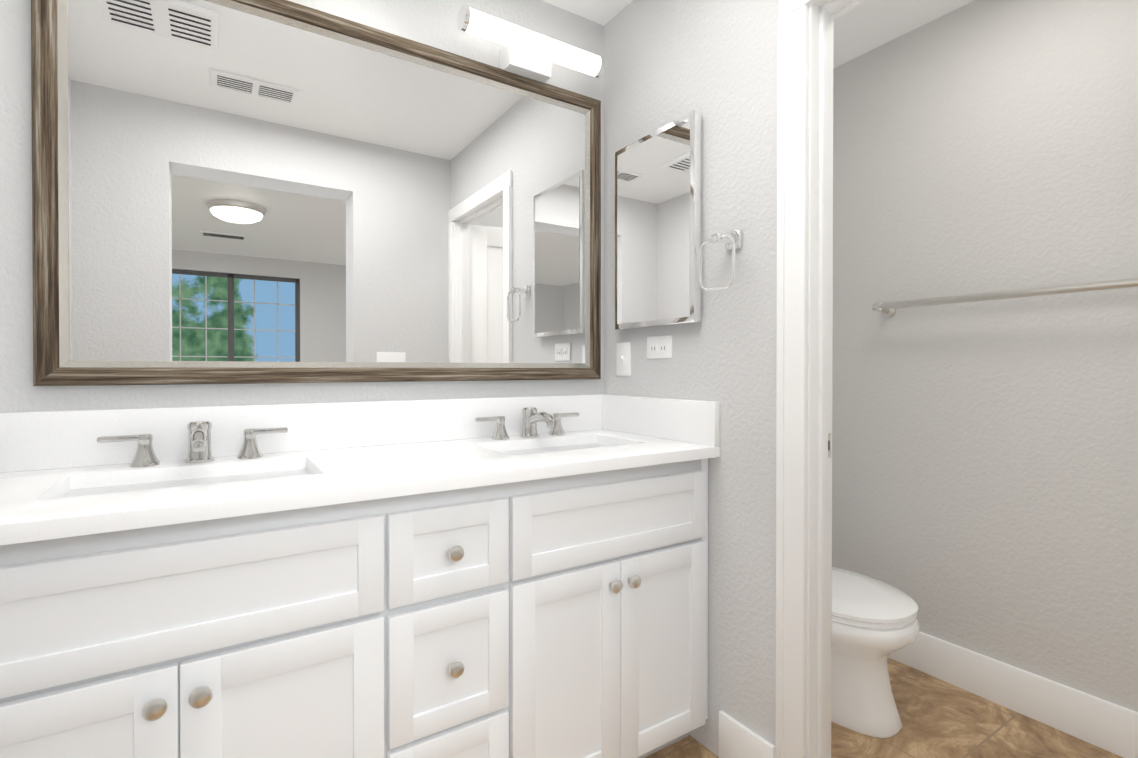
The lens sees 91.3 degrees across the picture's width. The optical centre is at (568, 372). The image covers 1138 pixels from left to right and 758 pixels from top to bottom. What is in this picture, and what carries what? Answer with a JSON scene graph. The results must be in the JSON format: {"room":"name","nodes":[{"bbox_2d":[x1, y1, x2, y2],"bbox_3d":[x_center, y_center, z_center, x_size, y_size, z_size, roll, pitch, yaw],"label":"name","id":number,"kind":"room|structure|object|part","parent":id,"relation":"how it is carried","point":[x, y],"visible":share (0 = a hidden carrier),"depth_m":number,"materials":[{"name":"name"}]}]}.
{"room":"bathroom","nodes":[
{"label":"bathroom","id":0,"kind":"room"},
{"bbox_2d":[0,0,603,412],"bbox_3d":[-0.216,-0.085,1.867,2.905,2.330,0.120,0,0,-33],"label":"wall","id":1,"kind":"structure","parent":0,"point":[432,23],"depth_m":1.40,"materials":[{"name":"grey paint"}]},
{"bbox_2d":[0,394,603,469],"bbox_3d":[-0.535,0.144,1.578,1.584,0.124,0.020,0,0,-33],"label":"backsplash","id":2,"kind":"structure","parent":1,"relation":"attached to","point":[43,440],"depth_m":1.43,"materials":[{"name":"white stone"}]},
{"bbox_2d":[31,0,600,385],"bbox_3d":[-0.515,-0.466,1.579,1.478,0.985,0.033,0,0,-33],"label":"mirror","id":3,"kind":"object","parent":1,"relation":"attached to","point":[251,191],"visible":1,"depth_m":1.45,"materials":[{"name":"brown"}]},
{"bbox_2d":[457,5,604,82],"bbox_3d":[-0.124,-1.006,1.766,0.488,0.104,0.138,0,0,-33],"label":"sconce","id":4,"kind":"object","parent":1,"relation":"attached to","point":[526,53],"visible":0.96,"depth_m":1.73,"materials":[{"name":"white glass"}]},
{"bbox_2d":[604,0,778,756],"bbox_3d":[0.582,-0.082,1.381,0.082,2.330,1.560,0,0,-33],"label":"wall","id":5,"kind":"structure","parent":0,"point":[714,62],"depth_m":1.53,"materials":[{"name":"grey paint"}]},
{"bbox_2d":[616,342,630,375],"bbox_3d":[0.183,-0.045,1.911,0.016,0.114,0.076,0,0,-33],"label":"switch plate","id":6,"kind":"object","parent":5,"relation":"attached to","point":[623,359],"visible":1,"depth_m":1.91,"materials":[{"name":"white plastic"}]},
{"bbox_2d":[615,110,701,329],"bbox_3d":[0.269,-0.448,1.755,0.037,0.607,0.382,0,0,-33],"label":"medicine cabinet mirror","id":7,"kind":"object","parent":5,"relation":"attached to","point":[658,208],"visible":1,"depth_m":1.70,"materials":[{"name":"silver metal"}]},
{"bbox_2d":[647,335,671,358],"bbox_3d":[0.284,-0.080,1.760,0.008,0.071,0.115,0,0,-33],"label":"electrical outlet plate","id":8,"kind":"object","parent":5,"relation":"attached to","point":[659,346],"visible":1,"depth_m":1.75,"materials":[{"name":"white plastic"}]},
{"bbox_2d":[604,394,719,445],"bbox_3d":[0.271,0.143,1.769,0.020,0.124,0.527,0,0,-33],"label":"backsplash","id":9,"kind":"structure","parent":5,"relation":"attached to","point":[683,420],"depth_m":1.71,"materials":[{"name":"white stone"}]},
{"bbox_2d":[699,229,741,291],"bbox_3d":[0.416,-0.300,1.487,0.080,0.166,0.124,0,0,-33],"label":"towel ring","id":10,"kind":"object","parent":5,"relation":"attached to","point":[732,240],"visible":1,"depth_m":1.48,"materials":[{"name":"silver metal"}]},
{"bbox_2d":[719,711,775,757],"bbox_3d":[0.469,1.013,1.475,0.014,0.140,0.179,0,0,-33],"label":"baseboard","id":11,"kind":"structure","parent":5,"relation":"attached to","point":[737,739],"depth_m":1.48,"materials":[{"name":"white wood"}]},
{"bbox_2d":[776,0,867,757],"bbox_3d":[0.783,0.072,1.068,0.124,2.027,0.810,0,0,-33],"label":"door frame","id":12,"kind":"structure","parent":5,"relation":"attached to","point":[792,349],"depth_m":1.33,"materials":[{"name":"white wood"}]},
{"bbox_3d":[0.787,0.098,1.062,0.086,1.975,0.700,0,0,-33],"label":"toilet room door jamb","id":13,"kind":"part","parent":12,"relation":"part of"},
{"bbox_2d":[542,0,973,67],"bbox_3d":[0.260,-1.285,1.119,2.905,0.080,1.880,0,0,-33],"label":"ceiling","id":14,"kind":"structure","parent":0,"point":[865,27],"depth_m":1.96,"materials":[{"name":"white paint"}]},
{"bbox_2d":[645,657,1122,757],"bbox_3d":[0.260,1.115,1.135,2.905,0.060,1.880,0,0,-33],"label":"floor","id":15,"kind":"structure","parent":0,"point":[941,718],"depth_m":1.66,"materials":[{"name":"tile"}]},
{"bbox_2d":[0,450,719,757],"bbox_3d":[-0.387,0.660,1.358,1.572,0.846,0.552,0,0,-33],"label":"bathroom vanity","id":16,"kind":"object","parent":15,"relation":"on","point":[474,578],"depth_m":1.08,"materials":[{"name":"white wood"}]},
{"bbox_2d":[0,430,719,533],"bbox_3d":[-0.393,0.222,1.356,1.584,0.030,0.548,0,0,-33],"label":"countertop","id":17,"kind":"structure","parent":16,"relation":"on","point":[27,503],"depth_m":1.16,"materials":[{"name":"white stone"}]},
{"bbox_2d":[52,462,315,497],"bbox_3d":[-0.762,0.303,1.144,0.496,0.153,0.316,0,0,-33],"label":"sink","id":18,"kind":"object","parent":17,"relation":"in","point":[182,477],"depth_m":1.22,"materials":[{"name":"white ceramic"}]},
{"bbox_2d":[96,418,287,465],"bbox_3d":[-0.832,0.161,1.251,0.367,0.094,0.169,0,0,-33],"label":"faucet","id":19,"kind":"object","parent":17,"relation":"on","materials":[{"name":"silver metal"}]},
{"bbox_2d":[472,406,579,437],"bbox_3d":[-0.096,0.158,1.723,0.368,0.094,0.169,0,0,-33],"label":"faucet","id":20,"kind":"object","parent":17,"relation":"on","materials":[{"name":"silver metal"}]},
{"bbox_2d":[492,438,623,453],"bbox_3d":[-0.027,0.300,1.617,0.496,0.153,0.316,0,0,-33],"label":"sink","id":21,"kind":"object","parent":17,"relation":"in","point":[573,443],"depth_m":1.74,"materials":[{"name":"white ceramic"}]},
{"bbox_2d":[831,567,919,737],"bbox_3d":[0.826,0.710,1.900,0.430,0.740,0.655,0,0,-33],"label":"toilet","id":22,"kind":"object","parent":15,"relation":"on","point":[875,624],"visible":0.27,"depth_m":1.68,"materials":[{"name":"white ceramic"}]},
{"bbox_2d":[832,0,1137,711],"bbox_3d":[1.410,-0.085,1.913,0.120,2.330,1.560,0,0,-33],"label":"wall","id":23,"kind":"structure","parent":0,"point":[985,478],"depth_m":1.82,"materials":[{"name":"grey paint"}]},
{"bbox_2d":[872,278,1137,316],"bbox_3d":[1.382,-0.232,1.769,0.080,0.050,0.798,0,0,-33],"label":"towel bar","id":24,"kind":"object","parent":23,"relation":"attached to","point":[887,309],"visible":1,"depth_m":1.72,"materials":[{"name":"silver metal"}]},
{"bbox_2d":[888,632,1137,757],"bbox_3d":[1.391,1.010,1.825,0.014,0.140,1.420,0,0,-33],"label":"baseboard","id":25,"kind":"structure","parent":23,"relation":"attached to","point":[1100,723],"depth_m":1.74,"materials":[{"name":"white wood"}]}
]}

